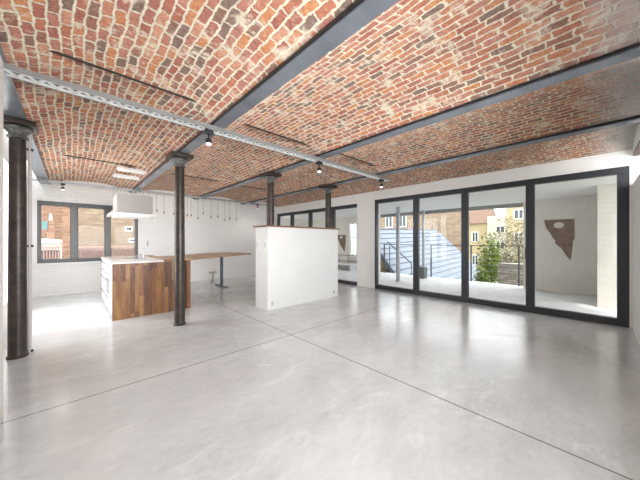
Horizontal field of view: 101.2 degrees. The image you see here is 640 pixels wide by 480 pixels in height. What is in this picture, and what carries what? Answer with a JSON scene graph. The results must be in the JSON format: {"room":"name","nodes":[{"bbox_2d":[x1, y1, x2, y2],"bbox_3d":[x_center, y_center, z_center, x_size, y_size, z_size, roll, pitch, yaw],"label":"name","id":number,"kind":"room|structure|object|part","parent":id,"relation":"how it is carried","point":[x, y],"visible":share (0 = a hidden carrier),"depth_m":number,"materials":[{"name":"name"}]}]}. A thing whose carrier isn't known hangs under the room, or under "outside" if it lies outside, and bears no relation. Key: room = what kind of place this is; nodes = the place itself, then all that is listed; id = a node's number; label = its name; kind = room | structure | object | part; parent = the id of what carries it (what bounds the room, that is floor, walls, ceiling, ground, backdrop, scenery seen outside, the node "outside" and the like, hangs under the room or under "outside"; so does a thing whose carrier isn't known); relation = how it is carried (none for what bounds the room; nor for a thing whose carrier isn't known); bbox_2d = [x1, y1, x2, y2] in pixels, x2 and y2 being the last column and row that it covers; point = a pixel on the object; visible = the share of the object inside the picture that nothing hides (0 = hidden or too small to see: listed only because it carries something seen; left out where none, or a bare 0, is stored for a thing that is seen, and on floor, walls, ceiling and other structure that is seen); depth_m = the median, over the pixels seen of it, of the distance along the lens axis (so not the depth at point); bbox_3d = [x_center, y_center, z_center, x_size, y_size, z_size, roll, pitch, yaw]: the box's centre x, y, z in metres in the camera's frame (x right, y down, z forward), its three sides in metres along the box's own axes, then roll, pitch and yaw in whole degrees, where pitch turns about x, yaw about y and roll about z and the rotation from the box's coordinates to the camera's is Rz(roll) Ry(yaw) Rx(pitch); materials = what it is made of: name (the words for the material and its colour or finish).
{"room":"loft apartment","nodes":[
{"label":"loft apartment","id":0,"kind":"room"},
{"bbox_2d":[3,129,27,333],"bbox_3d":[-4.605,-0.220,3.680,0.290,2.980,5.720,0,0,-44],"label":"wall","id":1,"kind":"structure","parent":0,"point":[5,139],"depth_m":4.45,"materials":[{"name":"white paint"}]},
{"bbox_2d":[0,55,2,422],"bbox_3d":[-1.320,-0.220,0.443,0.595,2.980,3.500,0,0,-44],"label":"trim","id":2,"kind":"structure","parent":1,"relation":"attached to","point":[1,60],"depth_m":1.86,"materials":[{"name":"white paint"}]},
{"bbox_2d":[32,170,276,297],"bbox_3d":[-4.188,-0.220,8.214,7.140,2.980,0.280,0,0,-44],"label":"wall","id":3,"kind":"structure","parent":0,"point":[205,235],"depth_m":7.83,"materials":[{"name":"white paint"}]},
{"bbox_2d":[33,261,101,265],"bbox_3d":[-5.718,0.532,6.602,2.000,0.045,0.150,0,0,-44],"label":"trim","id":4,"kind":"structure","parent":3,"relation":"attached to","point":[85,262],"depth_m":6.23,"materials":[{"name":"white paint"}]},
{"bbox_2d":[33,197,140,263],"bbox_3d":[-5.719,-0.235,6.603,2.020,1.490,0.068,0,0,-44],"label":"trim","id":5,"kind":"structure","parent":3,"relation":"attached to","point":[35,199],"depth_m":6.00,"materials":[{"name":"dark grey painted metal"}]},
{"bbox_2d":[37,201,137,262],"bbox_3d":[-5.766,-0.205,6.653,1.900,1.430,0.090,0,0,-44],"label":"window","id":6,"kind":"structure","parent":3,"relation":"in","point":[74,207],"depth_m":6.41,"materials":[{"name":"grey metal"}]},
{"bbox_3d":[-6.239,-0.200,6.210,0.515,1.300,0.060,0,0,-44],"label":"sash","id":7,"kind":"part","parent":6,"relation":"part of","materials":[{"name":"clear glass"}]},
{"bbox_3d":[-5.781,-0.200,6.646,0.530,1.300,0.060,0,0,-44],"label":"sash","id":8,"kind":"part","parent":6,"relation":"part of","materials":[{"name":"clear glass"}]},
{"bbox_3d":[-5.315,-0.200,7.088,0.555,1.300,0.060,0,0,-44],"label":"sash","id":9,"kind":"part","parent":6,"relation":"part of","materials":[{"name":"clear glass"}]},
{"bbox_2d":[0,0,355,188],"bbox_3d":[-2.287,-1.520,3.000,1.535,0.380,9.900,0,0,-44],"label":"ceiling","id":10,"kind":"structure","parent":0,"point":[211,53],"depth_m":2.08,"materials":[{"name":"brick"}]},
{"bbox_2d":[63,155,135,166],"bbox_3d":[-3.854,-1.418,4.683,1.460,0.019,0.018,0,0,-44],"label":"rod","id":11,"kind":"object","parent":10,"relation":"attached to","point":[63,155],"visible":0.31,"depth_m":4.63,"materials":[{"name":"metal"}]},
{"bbox_2d":[47,50,197,102],"bbox_3d":[-1.616,-1.418,2.326,1.460,0.019,0.018,0,0,-44],"label":"rod","id":12,"kind":"object","parent":10,"relation":"attached to","point":[55,52],"visible":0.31,"depth_m":2.23,"materials":[{"name":"metal"}]},
{"bbox_2d":[113,173,139,179],"bbox_3d":[-4.121,-1.364,5.602,0.460,0.052,0.180,0,0,-44],"label":"ceiling light","id":13,"kind":"object","parent":10,"relation":"attached to","point":[114,174],"visible":0.9,"depth_m":5.54,"materials":[{"name":"white paint"}]},
{"bbox_2d":[114,176,138,179],"bbox_3d":[-4.121,-1.343,5.602,0.430,0.009,0.150,0,0,-44],"label":"diffuser","id":14,"kind":"object","parent":13,"relation":"attached to","point":[125,177],"depth_m":5.59,"materials":[{"name":"white plastic"}]},
{"bbox_2d":[107,173,156,218],"bbox_3d":[-3.711,-0.947,5.178,0.710,0.977,0.720,0,0,-44],"label":"extractor hood","id":15,"kind":"object","parent":10,"relation":"hanging from","point":[128,206],"visible":0.96,"depth_m":4.96,"materials":[{"name":"white paint"}]},
{"bbox_3d":[-3.711,-0.467,5.178,0.550,0.018,0.560,0,0,-44],"label":"light panel","id":16,"kind":"part","parent":15,"relation":"part of","materials":[{"name":"white plastic"}]},
{"bbox_2d":[117,166,146,174],"bbox_3d":[-3.639,-1.364,5.095,0.460,0.052,0.180,0,0,-44],"label":"ceiling light","id":17,"kind":"object","parent":10,"relation":"attached to","point":[119,168],"visible":0.9,"depth_m":5.04,"materials":[{"name":"white paint"}]},
{"bbox_2d":[118,169,145,174],"bbox_3d":[-3.639,-1.343,5.095,0.430,0.009,0.150,0,0,-44],"label":"diffuser","id":18,"kind":"object","parent":17,"relation":"attached to","point":[137,171],"depth_m":5.06,"materials":[{"name":"white plastic"}]},
{"bbox_2d":[283,218,307,226],"bbox_3d":[-1.564,0.101,12.857,3.060,2.362,0.200,0,0,-44],"label":"wall","id":19,"kind":"structure","parent":0,"point":[286,222],"depth_m":13.14,"materials":[{"name":"paint"}]},
{"bbox_2d":[253,225,339,310],"bbox_3d":[-0.418,0.490,5.581,1.960,1.560,0.490,0,0,-44],"label":"wall","id":20,"kind":"structure","parent":0,"point":[297,265],"depth_m":5.22,"materials":[{"name":"paint"}]},
{"bbox_2d":[259,171,281,224],"bbox_3d":[-0.965,-0.795,5.111,0.300,1.010,0.340,0,0,-44],"label":"column","id":21,"kind":"structure","parent":20,"relation":"on","point":[269,176],"depth_m":5.05,"materials":[{"name":"black metal"}]},
{"bbox_3d":[-0.965,-1.272,5.111,0.300,0.055,0.340,0,0,-44],"label":"plate","id":22,"kind":"part","parent":21,"relation":"part of","materials":[{"name":"metal"}]},
{"bbox_2d":[193,43,639,199],"bbox_3d":[-0.518,-1.390,4.676,0.142,0.180,9.895,0,0,-44],"label":"steel beam","id":23,"kind":"structure","parent":21,"relation":"on","point":[631,52],"depth_m":2.44,"materials":[{"name":"grey metal"}]},
{"bbox_2d":[319,184,337,227],"bbox_3d":[0.196,-0.795,6.213,0.300,1.010,0.340,0,0,-44],"label":"column","id":24,"kind":"structure","parent":20,"relation":"on","point":[328,188],"depth_m":6.15,"materials":[{"name":"black metal"}]},
{"bbox_3d":[0.196,-1.272,6.213,0.300,0.055,0.340,0,0,-44],"label":"plate","id":25,"kind":"part","parent":24,"relation":"part of","materials":[{"name":"metal"}]},
{"bbox_2d":[241,115,639,204],"bbox_3d":[0.642,-1.390,5.778,0.132,0.180,9.895,0,0,-44],"label":"steel beam","id":26,"kind":"structure","parent":24,"relation":"on","point":[635,119],"depth_m":3.71,"materials":[{"name":"grey metal"}]},
{"bbox_2d":[0,268,639,479],"bbox_3d":[0.329,1.410,5.760,10.310,0.280,13.100,0,0,-44],"label":"floor","id":27,"kind":"structure","parent":0,"point":[358,383],"depth_m":2.23,"materials":[{"name":"concrete"}]},
{"bbox_2d":[3,115,38,359],"bbox_3d":[-3.314,-0.015,2.880,0.300,2.570,0.340,0,0,-44],"label":"column","id":28,"kind":"structure","parent":27,"relation":"on","point":[18,129],"depth_m":2.83,"materials":[{"name":"metal"}]},
{"bbox_3d":[-3.314,-1.272,2.880,0.300,0.055,0.340,0,0,-44],"label":"plate","id":29,"kind":"part","parent":28,"relation":"part of","materials":[{"name":"metal"}]},
{"bbox_2d":[0,44,49,184],"bbox_3d":[-2.889,-1.390,2.424,0.172,0.180,9.895,0,0,-44],"label":"steel beam","id":30,"kind":"structure","parent":28,"relation":"on","point":[12,105],"depth_m":2.60,"materials":[{"name":"grey metal"}]},
{"bbox_2d":[26,134,33,351],"bbox_3d":[-3.323,-0.020,3.009,0.060,2.580,0.034,0,0,-44],"label":"pipe","id":31,"kind":"object","parent":28,"relation":"attached to","point":[29,149],"visible":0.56,"depth_m":3.00,"materials":[{"name":"metal"}]},
{"bbox_2d":[101,255,173,320],"bbox_3d":[-3.659,0.801,5.186,0.935,0.938,2.000,0,0,-44],"label":"kitchen island","id":32,"kind":"object","parent":27,"relation":"on","point":[131,288],"visible":0.99,"depth_m":4.47,"materials":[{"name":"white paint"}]},
{"bbox_3d":[-4.203,0.800,5.138,0.018,0.260,0.590,0,0,-44],"label":"drawer","id":33,"kind":"part","parent":32,"relation":"part of","materials":[{"name":"white paint"}]},
{"bbox_3d":[-4.203,1.065,5.138,0.018,0.250,0.590,0,0,-44],"label":"drawer","id":34,"kind":"part","parent":32,"relation":"part of","materials":[{"name":"white paint"}]},
{"bbox_3d":[-3.791,0.800,4.702,0.022,0.260,0.590,0,0,-44],"label":"oven door","id":35,"kind":"part","parent":32,"relation":"part of","materials":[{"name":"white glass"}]},
{"bbox_3d":[-3.789,0.595,4.703,0.018,0.130,0.590,0,0,-44],"label":"drawer","id":36,"kind":"part","parent":32,"relation":"part of","materials":[{"name":"white paint"}]},
{"bbox_3d":[-3.789,1.065,4.703,0.018,0.250,0.590,0,0,-44],"label":"drawer","id":37,"kind":"part","parent":32,"relation":"part of","materials":[{"name":"white paint"}]},
{"bbox_3d":[-3.449,0.785,4.344,0.018,0.810,0.380,0,0,-44],"label":"drawer","id":38,"kind":"part","parent":32,"relation":"part of","materials":[{"name":"white paint"}]},
{"bbox_2d":[101,256,163,263],"bbox_3d":[-3.719,0.355,5.129,0.730,0.030,2.000,0,0,-44],"label":"island countertop","id":39,"kind":"structure","parent":32,"relation":"on","point":[146,259],"depth_m":4.58,"materials":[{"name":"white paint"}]},
{"bbox_2d":[108,256,143,259],"bbox_3d":[-3.847,0.336,5.242,0.520,0.007,0.800,0,0,-44],"label":"cooktop","id":40,"kind":"object","parent":39,"relation":"in","point":[133,257],"visible":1,"depth_m":5.29,"materials":[{"name":"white glass"}]},
{"bbox_2d":[142,255,173,261],"bbox_3d":[-3.377,0.351,5.433,0.185,0.038,1.970,0,0,-44],"label":"island countertop","id":41,"kind":"structure","parent":32,"relation":"on","point":[152,256],"depth_m":4.98,"materials":[{"name":"brown wood"}]},
{"bbox_2d":[166,151,193,325],"bbox_3d":[-2.136,-0.015,3.998,0.300,2.570,0.340,0,0,-44],"label":"column","id":42,"kind":"structure","parent":27,"relation":"on","point":[180,159],"depth_m":3.94,"materials":[{"name":"metal"}]},
{"bbox_3d":[-2.136,-1.272,3.998,0.300,0.055,0.340,0,0,-44],"label":"plate","id":43,"kind":"part","parent":42,"relation":"part of","materials":[{"name":"metal"}]},
{"bbox_2d":[129,0,398,192],"bbox_3d":[-1.697,-1.390,3.557,0.142,0.180,9.895,0,0,-44],"label":"steel beam","id":44,"kind":"structure","parent":42,"relation":"on","point":[360,13],"depth_m":1.91,"materials":[{"name":"grey metal"}]},
{"bbox_2d":[27,177,266,205],"bbox_3d":[-3.822,-1.270,7.397,5.955,0.056,0.080,0,0,-44],"label":"rail","id":45,"kind":"object","parent":44,"relation":"attached to","point":[33,179],"visible":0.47,"depth_m":6.50,"materials":[{"name":"metal"}]},
{"bbox_2d":[3,62,390,181],"bbox_3d":[-0.460,-1.280,3.756,5.236,0.040,0.140,0,0,-44],"label":"cable tray","id":46,"kind":"object","parent":44,"relation":"attached to","point":[12,71],"visible":0.98,"depth_m":2.58,"materials":[{"name":"grey metal"}]},
{"bbox_2d":[204,128,213,145],"bbox_3d":[-1.267,-1.174,2.989,0.090,0.172,0.071,0,0,-44],"label":"track spotlight","id":47,"kind":"object","parent":46,"relation":"attached to","point":[208,141],"visible":1,"depth_m":2.97,"materials":[{"name":"black plastic"}]},
{"bbox_2d":[316,161,322,172],"bbox_3d":[-0.012,-1.174,4.181,0.090,0.172,0.071,0,0,-44],"label":"track spotlight","id":48,"kind":"object","parent":46,"relation":"attached to","point":[319,163],"visible":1,"depth_m":4.16,"materials":[{"name":"black plastic"}]},
{"bbox_2d":[159,252,250,308],"bbox_3d":[-2.778,0.800,6.246,1.292,0.940,2.749,0,0,15],"label":"dining table","id":49,"kind":"object","parent":27,"relation":"on","point":[188,257],"visible":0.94,"depth_m":5.55,"materials":[{"name":"brown wood"}]},
{"bbox_3d":[-2.715,0.818,5.204,0.060,0.905,0.715,0,0,-44],"label":"panel","id":50,"kind":"part","parent":49,"relation":"part of","materials":[{"name":"brown wood"}]},
{"bbox_3d":[-2.753,0.810,7.343,0.070,0.860,0.070,0,0,-44],"label":"leg","id":51,"kind":"part","parent":49,"relation":"part of","materials":[{"name":"metal"}]},
{"bbox_2d":[338,255,356,270],"bbox_3d":[0.946,0.960,12.000,0.500,0.644,1.700,0,0,-44],"label":"bench","id":52,"kind":"object","parent":27,"relation":"on","point":[353,267],"visible":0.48,"depth_m":11.50,"materials":[{"name":"white paint"}]},
{"bbox_3d":[0.946,1.040,12.000,0.500,0.060,1.700,0,0,-44],"label":"seat","id":53,"kind":"part","parent":52,"relation":"part of","materials":[{"name":"white paint"}]},
{"bbox_3d":[1.463,1.176,11.457,0.460,0.212,0.060,0,0,-44],"label":"leg","id":54,"kind":"part","parent":52,"relation":"part of","materials":[{"name":"white paint"}]},
{"bbox_2d":[396,207,400,281],"bbox_3d":[2.479,0.101,8.353,0.174,2.362,0.174,0,0,-44],"label":"steel post","id":55,"kind":"object","parent":27,"relation":"on","point":[397,208],"visible":0.97,"depth_m":8.30,"materials":[{"name":"grey metal"}]},
{"bbox_2d":[420,266,426,278],"bbox_3d":[3.485,1.086,9.116,0.250,0.392,0.380,0,0,-44],"label":"stone block","id":56,"kind":"object","parent":27,"relation":"on","point":[423,270],"visible":0.51,"depth_m":8.96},
{"bbox_2d":[384,244,522,285],"bbox_3d":[4.180,0.706,9.031,0.040,1.152,4.580,0,0,-44],"label":"terrace railing","id":57,"kind":"object","parent":27,"relation":"on","point":[431,251],"visible":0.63,"depth_m":8.34,"materials":[{"name":"metal"}]},
{"bbox_3d":[3.932,0.711,9.292,0.040,1.142,0.036,0,0,-44],"label":"post","id":58,"kind":"part","parent":57,"relation":"part of","materials":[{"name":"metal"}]},
{"bbox_3d":[4.180,0.142,9.031,0.040,0.025,4.580,0,0,-44],"label":"rail","id":59,"kind":"part","parent":57,"relation":"part of","materials":[{"name":"metal"}]},
{"bbox_3d":[4.814,0.711,8.364,0.040,1.142,0.036,0,0,-44],"label":"post","id":60,"kind":"part","parent":57,"relation":"part of","materials":[{"name":"metal"}]},
{"bbox_3d":[5.660,0.711,7.472,0.040,1.142,0.036,0,0,-44],"label":"post","id":61,"kind":"part","parent":57,"relation":"part of","materials":[{"name":"metal"}]},
{"bbox_2d":[313,217,356,268],"bbox_3d":[0.669,0.101,12.909,0.250,2.362,3.200,0,0,-44],"label":"wall","id":62,"kind":"structure","parent":0,"point":[342,223],"depth_m":12.23,"materials":[{"name":"paint"}]},
{"bbox_2d":[338,235,345,251],"bbox_3d":[0.995,0.106,12.374,0.012,0.788,0.565,0,0,-44],"label":"steel plate","id":63,"kind":"object","parent":62,"relation":"attached to","point":[342,241],"visible":0.96,"depth_m":12.30,"materials":[{"name":"brown metal"}]},
{"bbox_2d":[348,222,356,256],"bbox_3d":[1.503,-0.055,11.922,0.060,1.550,0.500,0,0,-44],"label":"window","id":64,"kind":"structure","parent":62,"relation":"in","point":[349,237],"depth_m":11.91,"materials":[{"name":"white paint"}]},
{"bbox_2d":[380,203,522,217],"bbox_3d":[3.743,-1.025,9.520,0.100,0.110,5.950,0,0,-44],"label":"trim","id":65,"kind":"structure","parent":62,"relation":"attached to","point":[512,205],"depth_m":8.59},
{"bbox_2d":[141,0,639,195],"bbox_3d":[-1.105,-1.520,4.122,1.525,0.380,9.900,0,0,-44],"label":"ceiling","id":66,"kind":"structure","parent":0,"point":[417,59],"depth_m":2.19,"materials":[{"name":"brick"}]},
{"bbox_2d":[171,173,219,181],"bbox_3d":[-2.760,-1.418,5.861,1.490,0.019,0.018,0,0,-44],"label":"rod","id":67,"kind":"object","parent":66,"relation":"attached to","point":[171,173],"visible":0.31,"depth_m":5.92,"materials":[{"name":"metal"}]},
{"bbox_2d":[243,124,308,145],"bbox_3d":[-0.549,-1.418,3.533,1.490,0.019,0.018,0,0,-44],"label":"rod","id":68,"kind":"object","parent":66,"relation":"attached to","point":[243,124],"visible":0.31,"depth_m":3.47,"materials":[{"name":"metal"}]},
{"bbox_2d":[422,210,424,266],"bbox_3d":[3.648,0.101,9.257,0.135,2.362,0.135,0,0,-44],"label":"steel post","id":69,"kind":"object","parent":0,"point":[423,211],"visible":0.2,"depth_m":9.22,"materials":[{"name":"grey metal"}]},
{"bbox_2d":[208,57,639,201],"bbox_3d":[0.066,-1.520,5.234,1.505,0.380,9.900,0,0,-44],"label":"ceiling","id":70,"kind":"structure","parent":0,"point":[612,93],"depth_m":3.32,"materials":[{"name":"brick"}]},
{"bbox_2d":[341,154,374,165],"bbox_3d":[0.674,-1.418,4.598,1.470,0.019,0.018,0,0,-44],"label":"rod","id":71,"kind":"object","parent":70,"relation":"attached to","point":[341,154],"visible":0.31,"depth_m":4.58,"materials":[{"name":"metal"}]},
{"bbox_2d":[259,122,638,206],"bbox_3d":[0.904,-1.520,6.610,1.425,0.380,9.060,0,0,-44],"label":"ceiling","id":72,"kind":"structure","parent":0,"point":[620,138],"depth_m":4.71,"materials":[{"name":"brick"}]},
{"bbox_2d":[283,175,616,219],"bbox_3d":[2.224,-1.280,8.905,3.110,0.400,11.150,0,0,-44],"label":"ceiling","id":73,"kind":"structure","parent":0,"point":[582,187],"depth_m":6.52,"materials":[{"name":"white paint"}]},
{"bbox_2d":[277,149,639,328],"bbox_3d":[1.804,-0.220,6.885,0.280,2.980,9.900,0,0,-44],"label":"wall","id":74,"kind":"structure","parent":0,"point":[365,202],"depth_m":5.56,"materials":[{"name":"white paint"}]},
{"bbox_2d":[277,204,356,284],"bbox_3d":[-0.278,0.102,8.962,0.100,2.336,4.000,0,0,-44],"label":"door","id":75,"kind":"structure","parent":74,"relation":"in","point":[333,209],"depth_m":8.61,"materials":[{"name":"metal"}]},
{"bbox_2d":[375,166,628,327],"bbox_3d":[3.023,0.085,5.470,0.122,2.370,4.430,0,0,-44],"label":"door","id":76,"kind":"structure","parent":74,"relation":"in","point":[622,319],"depth_m":4.67,"materials":[{"name":"metal"}]},
{"bbox_2d":[633,140,639,155],"bbox_3d":[4.086,-1.238,3.111,1.610,0.025,0.385,0,0,-44],"label":"trim","id":77,"kind":"structure","parent":74,"relation":"attached to","point":[637,150],"depth_m":3.58,"materials":[{"name":"white paint"}]},
{"bbox_2d":[523,194,596,295],"bbox_3d":[6.263,0.101,6.438,0.250,2.362,2.010,0,0,-44],"label":"wall","id":78,"kind":"structure","parent":0,"point":[554,271],"depth_m":6.48,"materials":[{"name":"paint"}]},
{"bbox_2d":[544,219,574,259],"bbox_3d":[5.966,-0.035,6.559,0.012,1.010,0.565,0,0,-44],"label":"steel plate","id":79,"kind":"object","parent":78,"relation":"attached to","point":[564,236],"visible":1,"depth_m":6.48,"materials":[{"name":"brown metal"}]},
{"bbox_2d":[597,183,616,308],"bbox_3d":[6.109,0.101,5.381,1.430,2.362,0.590,0,0,-44],"label":"pier","id":80,"kind":"object","parent":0,"point":[606,194],"visible":0.55,"depth_m":5.01,"materials":[{"name":"paint"}]},
{"bbox_2d":[633,174,639,344],"bbox_3d":[2.101,0.225,1.389,6.860,2.090,0.160,0,0,-44],"label":"wall","id":81,"kind":"structure","parent":0,"point":[636,185],"depth_m":3.44,"materials":[{"name":"white paint"}]},
{"bbox_2d":[633,122,639,153],"bbox_3d":[2.335,-1.265,1.142,6.860,0.890,0.840,0,0,-44],"label":"trim","id":82,"kind":"structure","parent":81,"relation":"attached to","point":[637,134],"depth_m":3.44,"materials":[{"name":"white paint"}]},
{"bbox_3d":[15.631,3.220,12.293,20.400,2.100,12.300,0,0,-44],"label":"floor","id":83,"kind":"structure","parent":0,"visible":0},
{"bbox_2d":[472,263,489,282],"bbox_3d":[5.828,1.586,9.498,0.600,1.617,0.618,0,0,-44],"label":"shrub","id":84,"kind":"object","parent":83,"relation":"on","point":[482,275],"visible":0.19,"depth_m":9.43,"materials":[{"name":"green plant"}]},
{"bbox_2d":[475,230,502,282],"bbox_3d":[6.618,0.959,10.265,1.100,2.826,1.035,0,0,-44],"label":"bush","id":85,"kind":"object","parent":83,"relation":"on","point":[491,266],"visible":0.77,"depth_m":10.17,"materials":[{"name":"green plant"}]},
{"bbox_2d":[493,208,522,261],"bbox_3d":[9.195,0.326,12.228,1.750,3.701,1.882,0,0,-12],"label":"bare tree","id":86,"kind":"object","parent":83,"relation":"on","point":[520,240],"visible":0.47,"depth_m":12.19,"materials":[{"name":"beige plant"}]},
{"bbox_3d":[9.084,0.872,12.202,1.233,2.609,1.252,0,0,-44],"label":"stem","id":87,"kind":"part","parent":86,"relation":"part of","materials":[{"name":"beige plant"}]},
{"bbox_2d":[494,246,522,278],"bbox_3d":[7.877,1.170,10.931,1.241,2.019,1.347,0,0,-7],"label":"shrub","id":88,"kind":"object","parent":83,"relation":"on","point":[505,255],"visible":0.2,"depth_m":10.82,"materials":[{"name":"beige plant"}]},
{"bbox_3d":[7.616,4.420,21.024,100.000,0.300,100.000,0,0,-44],"label":"floor","id":89,"kind":"structure","parent":0,"visible":0},
{"bbox_2d":[42,206,133,249],"bbox_3d":[-12.012,-0.230,13.374,13.000,9.000,4.060,0,0,-44],"label":"brick building","id":90,"kind":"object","parent":89,"relation":"on","point":[90,221],"visible":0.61,"depth_m":12.13,"materials":[{"name":"orange brick"}]},
{"bbox_2d":[380,216,407,228],"bbox_3d":[9.258,0.270,30.858,6.075,8.000,6.000,0,0,-44],"label":"house","id":91,"kind":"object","parent":89,"relation":"on","point":[385,222],"visible":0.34,"depth_m":28.06,"materials":[{"name":"beige brick"}]},
{"bbox_3d":[7.440,-2.080,28.373,0.017,1.100,0.700,0,0,-44],"label":"pane","id":92,"kind":"part","parent":91,"relation":"part of","materials":[{"name":"grey glass"}]},
{"bbox_3d":[8.542,-2.080,27.213,0.017,1.100,0.700,0,0,-44],"label":"pane","id":93,"kind":"part","parent":91,"relation":"part of","materials":[{"name":"grey glass"}]},
{"bbox_2d":[380,228,480,280],"bbox_3d":[6.760,1.740,14.264,10.552,5.060,3.824,0,0,-44],"label":"roof","id":94,"kind":"structure","parent":89,"relation":"on","point":[442,254],"depth_m":13.68,"materials":[{"name":"metal"}]},
{"bbox_2d":[380,260,388,272],"bbox_3d":[2.750,1.345,11.300,0.350,1.050,0.500,0,0,-44],"label":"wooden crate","id":95,"kind":"object","parent":94,"relation":"on","point":[381,261],"visible":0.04,"depth_m":11.15,"materials":[{"name":"brown wood"}]},
{"bbox_2d":[387,241,411,274],"bbox_3d":[3.153,0.891,10.475,0.044,1.757,1.079,0,0,-44],"label":"stair handrail","id":96,"kind":"object","parent":94,"relation":"on","point":[387,241],"visible":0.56,"depth_m":10.59,"materials":[{"name":"metal"}]},
{"bbox_2d":[408,212,460,251],"bbox_3d":[8.960,0.470,20.335,1.000,7.600,4.050,0,0,-44],"label":"brick house","id":97,"kind":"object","parent":89,"relation":"on","point":[448,224],"visible":0.02,"depth_m":19.27,"materials":[{"name":"beige brick"}]},
{"bbox_2d":[469,209,495,269],"bbox_3d":[23.398,-0.098,37.805,6.600,8.737,2.800,0,0,-44],"label":"house","id":98,"kind":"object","parent":89,"relation":"on","point":[477,218],"visible":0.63,"depth_m":35.79,"materials":[{"name":"yellow paint"}]},
{"bbox_3d":[21.106,2.570,35.766,0.017,1.200,0.600,0,0,-44],"label":"pane","id":99,"kind":"part","parent":98,"relation":"part of","materials":[{"name":"white glass"}]},
{"bbox_3d":[21.106,-0.558,35.766,0.017,1.183,0.600,0,0,-44],"label":"pane","id":100,"kind":"part","parent":98,"relation":"part of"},
{"bbox_2d":[487,215,505,270],"bbox_3d":[24.782,0.520,35.568,6.075,7.500,2.250,0,0,-44],"label":"house","id":101,"kind":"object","parent":89,"relation":"on","point":[492,221],"visible":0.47,"depth_m":33.55,"materials":[{"name":"paint"}]},
{"bbox_3d":[22.809,-1.480,33.246,0.017,0.700,0.800,0,0,-44],"label":"pane","id":102,"kind":"part","parent":101,"relation":"part of","materials":[{"name":"grey glass"}]},
{"bbox_2d":[498,263,522,285],"bbox_3d":[6.622,2.510,8.565,0.400,3.520,1.300,0,0,-44],"label":"stone wall","id":103,"kind":"structure","parent":89,"relation":"on","point":[505,269],"depth_m":8.67,"materials":[{"name":"grey stone"}]},
{"bbox_2d":[506,207,522,263],"bbox_3d":[22.748,-0.780,29.051,6.600,10.100,2.600,0,0,-44],"label":"house","id":104,"kind":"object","parent":89,"relation":"on","point":[515,211],"visible":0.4,"depth_m":27.29,"materials":[{"name":"white paint"}]},
{"bbox_3d":[20.438,-2.755,27.030,0.017,0.850,0.650,0,0,-44],"label":"pane","id":105,"kind":"part","parent":104,"relation":"part of","materials":[{"name":"grey glass"}]},
{"bbox_3d":[-7.378,1.320,8.495,9.000,0.500,4.520,0,0,-44],"label":"floor","id":106,"kind":"structure","parent":0,"visible":0},
{"bbox_2d":[42,247,59,258],"bbox_3d":[-8.016,0.620,7.591,0.730,0.900,0.150,0,0,-44],"label":"balustrade","id":107,"kind":"object","parent":106,"relation":"on","point":[46,254],"visible":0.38,"depth_m":7.71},
{"bbox_2d":[62,209,69,257],"bbox_3d":[-8.360,0.020,8.679,0.230,2.100,0.300,0,0,-44],"label":"brick pier","id":108,"kind":"object","parent":106,"relation":"on","point":[65,212],"visible":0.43,"depth_m":8.55,"materials":[{"name":"orange brick"}]},
{"bbox_2d":[78,246,133,257],"bbox_3d":[-6.856,0.620,8.693,1.870,0.900,0.150,0,0,-44],"label":"balustrade","id":109,"kind":"object","parent":106,"relation":"on","point":[91,253],"visible":0.26,"depth_m":8.50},
{"bbox_3d":[-6.856,0.195,8.693,1.870,0.050,0.110,0,0,-44],"label":"rail","id":110,"kind":"part","parent":109,"relation":"part of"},
{"label":"outside","id":111,"kind":"structure","parent":0,"visible":0},
{"bbox_2d":[42,214,61,258],"bbox_3d":[-10.389,0.620,9.923,1.100,3.300,1.500,0,0,-44],"label":"outbuilding","id":112,"kind":"structure","parent":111,"point":[49,224],"depth_m":9.74,"materials":[{"name":"orange brick"}]}
]}

